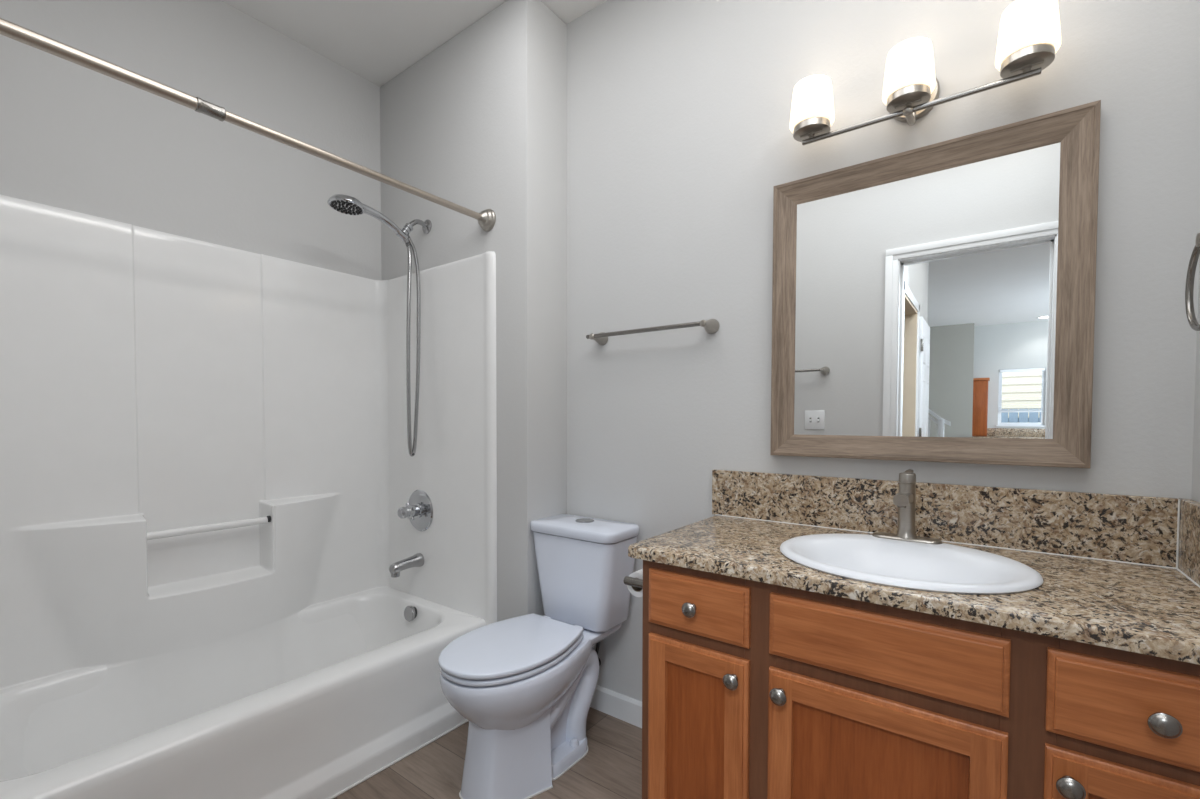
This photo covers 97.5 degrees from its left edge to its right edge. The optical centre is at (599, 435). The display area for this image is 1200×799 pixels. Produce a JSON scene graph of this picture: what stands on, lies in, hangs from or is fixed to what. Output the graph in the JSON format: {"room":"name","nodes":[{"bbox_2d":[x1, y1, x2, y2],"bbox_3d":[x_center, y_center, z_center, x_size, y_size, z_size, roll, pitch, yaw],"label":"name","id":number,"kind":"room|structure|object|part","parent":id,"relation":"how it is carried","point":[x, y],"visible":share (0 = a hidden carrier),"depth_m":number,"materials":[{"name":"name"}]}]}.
{"room":"bathroom","nodes":[
{"label":"bathroom","id":0,"kind":"room"},
{"bbox_2d":[0,0,380,279],"bbox_3d":[-1.600,-0.288,1.995,0.120,2.784,1.596,1,2,37],"label":"wall","id":1,"kind":"structure","parent":0,"point":[74,137],"depth_m":1.97,"materials":[{"name":"paint"}]},
{"bbox_2d":[222,0,606,86],"bbox_3d":[-1.796,-1.570,-2.876,5.900,0.050,10.350,1,2,37],"label":"ceiling","id":2,"kind":"structure","parent":0,"point":[376,40],"depth_m":2.15,"materials":[{"name":"paint"}]},
{"bbox_2d":[380,0,566,621],"bbox_3d":[-0.618,-0.299,2.479,1.114,2.784,0.354,1,2,37],"label":"wall","id":3,"kind":"structure","parent":0,"point":[478,123],"depth_m":2.10,"materials":[{"name":"paint"}]},
{"bbox_2d":[0,18,495,230],"bbox_3d":[-0.889,-0.847,1.525,0.086,0.086,1.476,1,2,37],"label":"shower curtain rod","id":4,"kind":"object","parent":3,"relation":"attached to","point":[486,218],"visible":1,"depth_m":1.33,"materials":[{"name":"silver metal"}]},
{"bbox_2d":[327,194,431,455],"bbox_3d":[-0.904,-0.431,2.196,0.136,1.056,0.435,1,2,37],"label":"shower","id":5,"kind":"object","parent":3,"relation":"attached to","point":[345,204],"visible":1,"depth_m":2.28,"materials":[{"name":"silver metal"}]},
{"bbox_3d":[-0.900,-0.877,2.187,0.034,0.112,0.234,1,2,37],"label":"handle","id":6,"kind":"part","parent":5,"relation":"part of","materials":[{"name":"silver metal"}]},
{"bbox_3d":[-0.804,-0.920,2.314,0.021,0.060,0.104,1,2,37],"label":"shower arm","id":7,"kind":"part","parent":5,"relation":"part of","materials":[{"name":"silver metal"}]},
{"bbox_2d":[334,707,641,798],"bbox_3d":[-1.803,1.263,-2.796,5.900,0.050,10.350,1,2,37],"label":"floor","id":8,"kind":"structure","parent":0,"point":[611,768],"depth_m":1.75,"materials":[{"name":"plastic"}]},
{"bbox_2d":[0,194,496,798],"bbox_3d":[-1.186,0.193,1.775,0.822,1.840,1.476,1,2,37],"label":"shower","id":9,"kind":"object","parent":8,"relation":"on","point":[207,468],"visible":0.99,"depth_m":1.90,"materials":[{"name":"white plastic"}]},
{"bbox_2d":[0,587,485,798],"bbox_3d":[-1.192,0.939,1.799,0.806,0.345,1.472,1,2,37],"label":"tub","id":10,"kind":"object","parent":9,"relation":"in","point":[316,699],"depth_m":1.71,"materials":[{"name":"white plastic"}]},
{"bbox_2d":[389,553,423,577],"bbox_3d":[-0.870,0.583,2.362,0.062,0.080,0.146,1,2,37],"label":"tub spout","id":11,"kind":"object","parent":9,"relation":"attached to","point":[417,560],"visible":1,"depth_m":2.34,"materials":[{"name":"silver metal"}]},
{"bbox_2d":[397,490,432,530],"bbox_3d":[-0.853,0.346,2.368,0.190,0.190,0.107,1,2,37],"label":"shower valve","id":12,"kind":"object","parent":9,"relation":"attached to","point":[419,508],"visible":1,"depth_m":2.37,"materials":[{"name":"silver metal"}]},
{"bbox_3d":[-0.857,0.344,2.363,0.068,0.068,0.094,1,2,37],"label":"knob","id":13,"kind":"part","parent":12,"relation":"part of","materials":[{"name":"silver metal"}]},
{"bbox_3d":[-0.751,0.177,2.358,0.822,1.838,0.020,1,2,37],"label":"panel","id":14,"kind":"part","parent":9,"relation":"part of","materials":[{"name":"white plastic"}]},
{"bbox_2d":[438,514,639,798],"bbox_3d":[-0.211,0.721,1.809,0.402,0.785,0.741,1,2,37],"label":"toilet","id":15,"kind":"object","parent":8,"relation":"on","point":[524,685],"visible":1,"depth_m":1.71,"materials":[{"name":"white ceramic"}]},
{"bbox_3d":[-0.292,0.673,1.699,0.348,0.020,0.470,1,2,37],"label":"lid","id":16,"kind":"part","parent":15,"relation":"part of","materials":[{"name":"white plastic"}]},
{"bbox_3d":[-0.290,0.698,1.703,0.343,0.014,0.467,1,2,37],"label":"seat","id":17,"kind":"part","parent":15,"relation":"part of","materials":[{"name":"white plastic"}]},
{"bbox_3d":[-0.277,0.811,1.724,0.362,0.199,0.513,1,2,37],"label":"bowl","id":18,"kind":"part","parent":15,"relation":"part of","materials":[{"name":"white ceramic"}]},
{"bbox_3d":[-0.062,0.349,1.998,0.402,0.041,0.219,1,2,37],"label":"tank lid","id":19,"kind":"part","parent":15,"relation":"part of","materials":[{"name":"white ceramic"}]},
{"bbox_3d":[-0.061,0.535,2.005,0.384,0.323,0.202,1,2,37],"label":"tank","id":20,"kind":"part","parent":15,"relation":"part of","materials":[{"name":"white ceramic"}]},
{"bbox_2d":[642,560,1199,798],"bbox_3d":[0.678,0.724,1.234,1.054,0.816,0.597,1,2,37],"label":"vanity cabinet","id":21,"kind":"object","parent":8,"relation":"on","point":[751,689],"visible":0.97,"depth_m":1.01,"materials":[{"name":"brown wood"}]},
{"bbox_2d":[624,576,642,587],"bbox_3d":[0.144,0.401,1.473,0.098,0.040,0.153,1,2,37],"label":"toilet paper holder","id":22,"kind":"object","parent":21,"relation":"attached to","point":[631,581],"visible":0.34,"depth_m":1.43,"materials":[{"name":"silver metal"}]},
{"bbox_2d":[627,569,642,596],"bbox_3d":[0.132,0.412,1.495,0.068,0.068,0.100,1,2,37],"label":"toilet paper roll","id":23,"kind":"object","parent":22,"relation":"on","point":[638,592],"visible":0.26,"depth_m":1.46,"materials":[{"name":"paper"}]},
{"bbox_3d":[0.208,0.405,1.223,0.036,0.036,0.031,1,2,37],"label":"knob","id":24,"kind":"part","parent":21,"relation":"part of","materials":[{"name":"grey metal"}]},
{"bbox_3d":[0.227,0.752,1.255,0.153,0.399,0.004,1,2,37],"label":"door panel","id":25,"kind":"part","parent":21,"relation":"part of","materials":[{"name":"brown wood"}]},
{"bbox_3d":[0.226,0.752,1.252,0.259,0.505,0.018,1,2,37],"label":"door","id":26,"kind":"part","parent":21,"relation":"part of","materials":[{"name":"brown wood"}]},
{"bbox_3d":[0.226,0.404,1.242,0.259,0.135,0.019,1,2,37],"label":"drawer","id":27,"kind":"part","parent":21,"relation":"part of","materials":[{"name":"brown wood"}]},
{"bbox_3d":[0.291,0.544,1.166,0.036,0.036,0.031,1,2,37],"label":"knob","id":28,"kind":"part","parent":21,"relation":"part of","materials":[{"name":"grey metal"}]},
{"bbox_3d":[0.374,0.546,1.103,0.036,0.036,0.031,1,2,37],"label":"knob","id":29,"kind":"part","parent":21,"relation":"part of","materials":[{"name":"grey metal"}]},
{"bbox_3d":[0.532,0.759,1.028,0.304,0.399,0.004,1,2,37],"label":"door panel","id":30,"kind":"part","parent":21,"relation":"part of","materials":[{"name":"brown wood"}]},
{"bbox_3d":[0.530,0.759,1.025,0.410,0.505,0.018,1,2,37],"label":"door","id":31,"kind":"part","parent":21,"relation":"part of","materials":[{"name":"brown wood"}]},
{"bbox_2d":[628,470,1199,664],"bbox_3d":[0.667,0.224,1.248,1.109,0.180,0.570,1,2,37],"label":"countertop","id":32,"kind":"structure","parent":21,"relation":"on","point":[1117,571],"depth_m":1.21,"materials":[{"name":"beige stone"}]},
{"bbox_2d":[872,469,942,543],"bbox_3d":[0.768,0.181,1.348,0.158,0.178,0.143,-1,2,-23],"label":"faucet","id":33,"kind":"object","parent":32,"relation":"on","point":[905,500],"visible":1,"depth_m":1.34,"materials":[{"name":"silver metal"}]},
{"bbox_3d":[0.755,0.159,1.308,0.034,0.033,0.100,1,2,37],"label":"spout","id":34,"kind":"part","parent":33,"relation":"part of","materials":[{"name":"silver metal"}]},
{"bbox_3d":[0.792,0.110,1.356,0.038,0.025,0.038,1,2,37],"label":"handle","id":35,"kind":"part","parent":33,"relation":"part of","materials":[{"name":"silver metal"}]},
{"bbox_3d":[0.791,0.266,1.361,0.158,0.007,0.052,1,2,37],"label":"plate","id":36,"kind":"part","parent":33,"relation":"part of","materials":[{"name":"silver metal"}]},
{"bbox_3d":[0.809,0.098,1.379,0.024,0.012,0.045,1,2,37],"label":"lever","id":37,"kind":"part","parent":33,"relation":"part of","materials":[{"name":"silver metal"}]},
{"bbox_2d":[780,534,1042,593],"bbox_3d":[0.678,0.324,1.204,0.512,0.103,0.450,1,2,37],"label":"sink","id":38,"kind":"object","parent":32,"relation":"in","point":[943,568],"visible":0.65,"depth_m":1.24,"materials":[{"name":"white ceramic"}]},
{"bbox_3d":[0.741,0.555,0.830,0.036,0.036,0.031,1,2,37],"label":"knob","id":39,"kind":"part","parent":21,"relation":"part of","materials":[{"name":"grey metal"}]},
{"bbox_3d":[0.837,0.766,0.800,0.149,0.400,0.004,1,2,37],"label":"door panel","id":40,"kind":"part","parent":21,"relation":"part of","materials":[{"name":"brown wood"}]},
{"bbox_3d":[0.835,0.766,0.798,0.255,0.506,0.018,1,2,37],"label":"door","id":41,"kind":"part","parent":21,"relation":"part of","materials":[{"name":"brown wood"}]},
{"bbox_3d":[0.835,0.420,0.788,0.255,0.136,0.019,1,2,37],"label":"drawer","id":42,"kind":"part","parent":21,"relation":"part of","materials":[{"name":"brown wood"}]},
{"bbox_3d":[0.821,0.420,0.767,0.036,0.036,0.031,1,2,37],"label":"knob","id":43,"kind":"part","parent":21,"relation":"part of","materials":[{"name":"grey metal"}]},
{"bbox_2d":[567,0,1199,701],"bbox_3d":[0.657,-0.273,1.674,1.894,2.784,0.120,1,2,37],"label":"wall","id":44,"kind":"structure","parent":0,"point":[680,139],"depth_m":1.70,"materials":[{"name":"paint"}]},
{"bbox_2d":[590,685,641,727],"bbox_3d":[0.143,1.062,2.010,0.718,0.094,0.013,1,2,37],"label":"baseboard","id":45,"kind":"structure","parent":44,"relation":"attached to","point":[617,705],"depth_m":2.06,"materials":[{"name":"white paint"}]},
{"bbox_2d":[586,319,718,344],"bbox_3d":[0.174,-0.375,1.907,0.517,0.052,0.078,1,2,37],"label":"towel bar","id":46,"kind":"object","parent":44,"relation":"attached to","point":[711,326],"visible":1,"depth_m":1.84,"materials":[{"name":"silver metal"}]},
{"bbox_3d":[-0.012,-0.379,2.046,0.052,0.052,0.078,1,2,37],"label":"post","id":47,"kind":"part","parent":46,"relation":"part of","materials":[{"name":"silver metal"}]},
{"bbox_3d":[0.360,-0.371,1.768,0.052,0.052,0.078,1,2,37],"label":"post","id":48,"kind":"part","parent":46,"relation":"part of","materials":[{"name":"silver metal"}]},
{"bbox_2d":[790,0,1060,144],"bbox_3d":[0.803,-0.900,1.366,0.591,0.165,0.170,1,2,37],"label":"vanity light","id":49,"kind":"object","parent":44,"relation":"attached to","point":[1029,36],"visible":1,"depth_m":1.30,"materials":[{"name":"white glass"}]},
{"bbox_3d":[0.598,-0.929,1.486,0.118,0.115,0.118,1,2,37],"label":"lamp shade","id":50,"kind":"part","parent":49,"relation":"part of","materials":[{"name":"white glass"}]},
{"bbox_3d":[0.788,-0.924,1.345,0.118,0.115,0.118,1,2,37],"label":"lamp shade","id":51,"kind":"part","parent":49,"relation":"part of","materials":[{"name":"white glass"}]},
{"bbox_3d":[0.815,-0.846,1.383,0.025,0.057,0.115,1,2,37],"label":"arm","id":52,"kind":"part","parent":49,"relation":"part of","materials":[{"name":"silver metal"}]},
{"bbox_3d":[0.977,-0.920,1.204,0.118,0.115,0.118,1,2,37],"label":"lamp shade","id":53,"kind":"part","parent":49,"relation":"part of","materials":[{"name":"white glass"}]},
{"bbox_2d":[770,100,1100,467],"bbox_3d":[0.843,-0.348,1.435,0.741,0.835,0.034,1,2,37],"label":"wall mirror","id":54,"kind":"object","parent":44,"relation":"attached to","point":[935,302],"visible":1,"depth_m":1.39,"materials":[{"name":"brown wood"}]},
{"bbox_2d":[794,142,1060,438],"bbox_3d":[0.849,-0.348,1.443,0.621,0.715,0.012,1,2,37],"label":"mirror glass","id":55,"kind":"object","parent":54,"relation":"attached to","point":[927,298],"depth_m":1.40,"materials":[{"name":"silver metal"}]},
{"bbox_2d":[712,470,1177,567],"bbox_3d":[0.823,0.204,1.474,1.089,0.152,0.020,1,2,37],"label":"backsplash","id":56,"kind":"structure","parent":44,"relation":"attached to","point":[1116,527],"depth_m":1.35,"materials":[{"name":"stone"}]},
{"bbox_2d":[1191,256,1199,502],"bbox_3d":[0.785,-0.236,0.363,0.120,2.784,1.830,1,2,37],"label":"wall","id":57,"kind":"structure","parent":0,"point":[1195,494],"depth_m":1.12,"materials":[{"name":"paint"}]},
{"bbox_2d":[1185,233,1199,330],"bbox_3d":[1.108,-0.285,0.944,0.058,0.192,0.171,1,2,37],"label":"towel ring","id":58,"kind":"object","parent":57,"relation":"attached to","point":[1189,288],"visible":1,"depth_m":1.01,"materials":[{"name":"silver metal"}]},
{"bbox_3d":[1.108,-0.355,0.942,0.058,0.052,0.052,1,2,37],"label":"post","id":59,"kind":"part","parent":58,"relation":"part of","materials":[{"name":"silver metal"}]}
]}

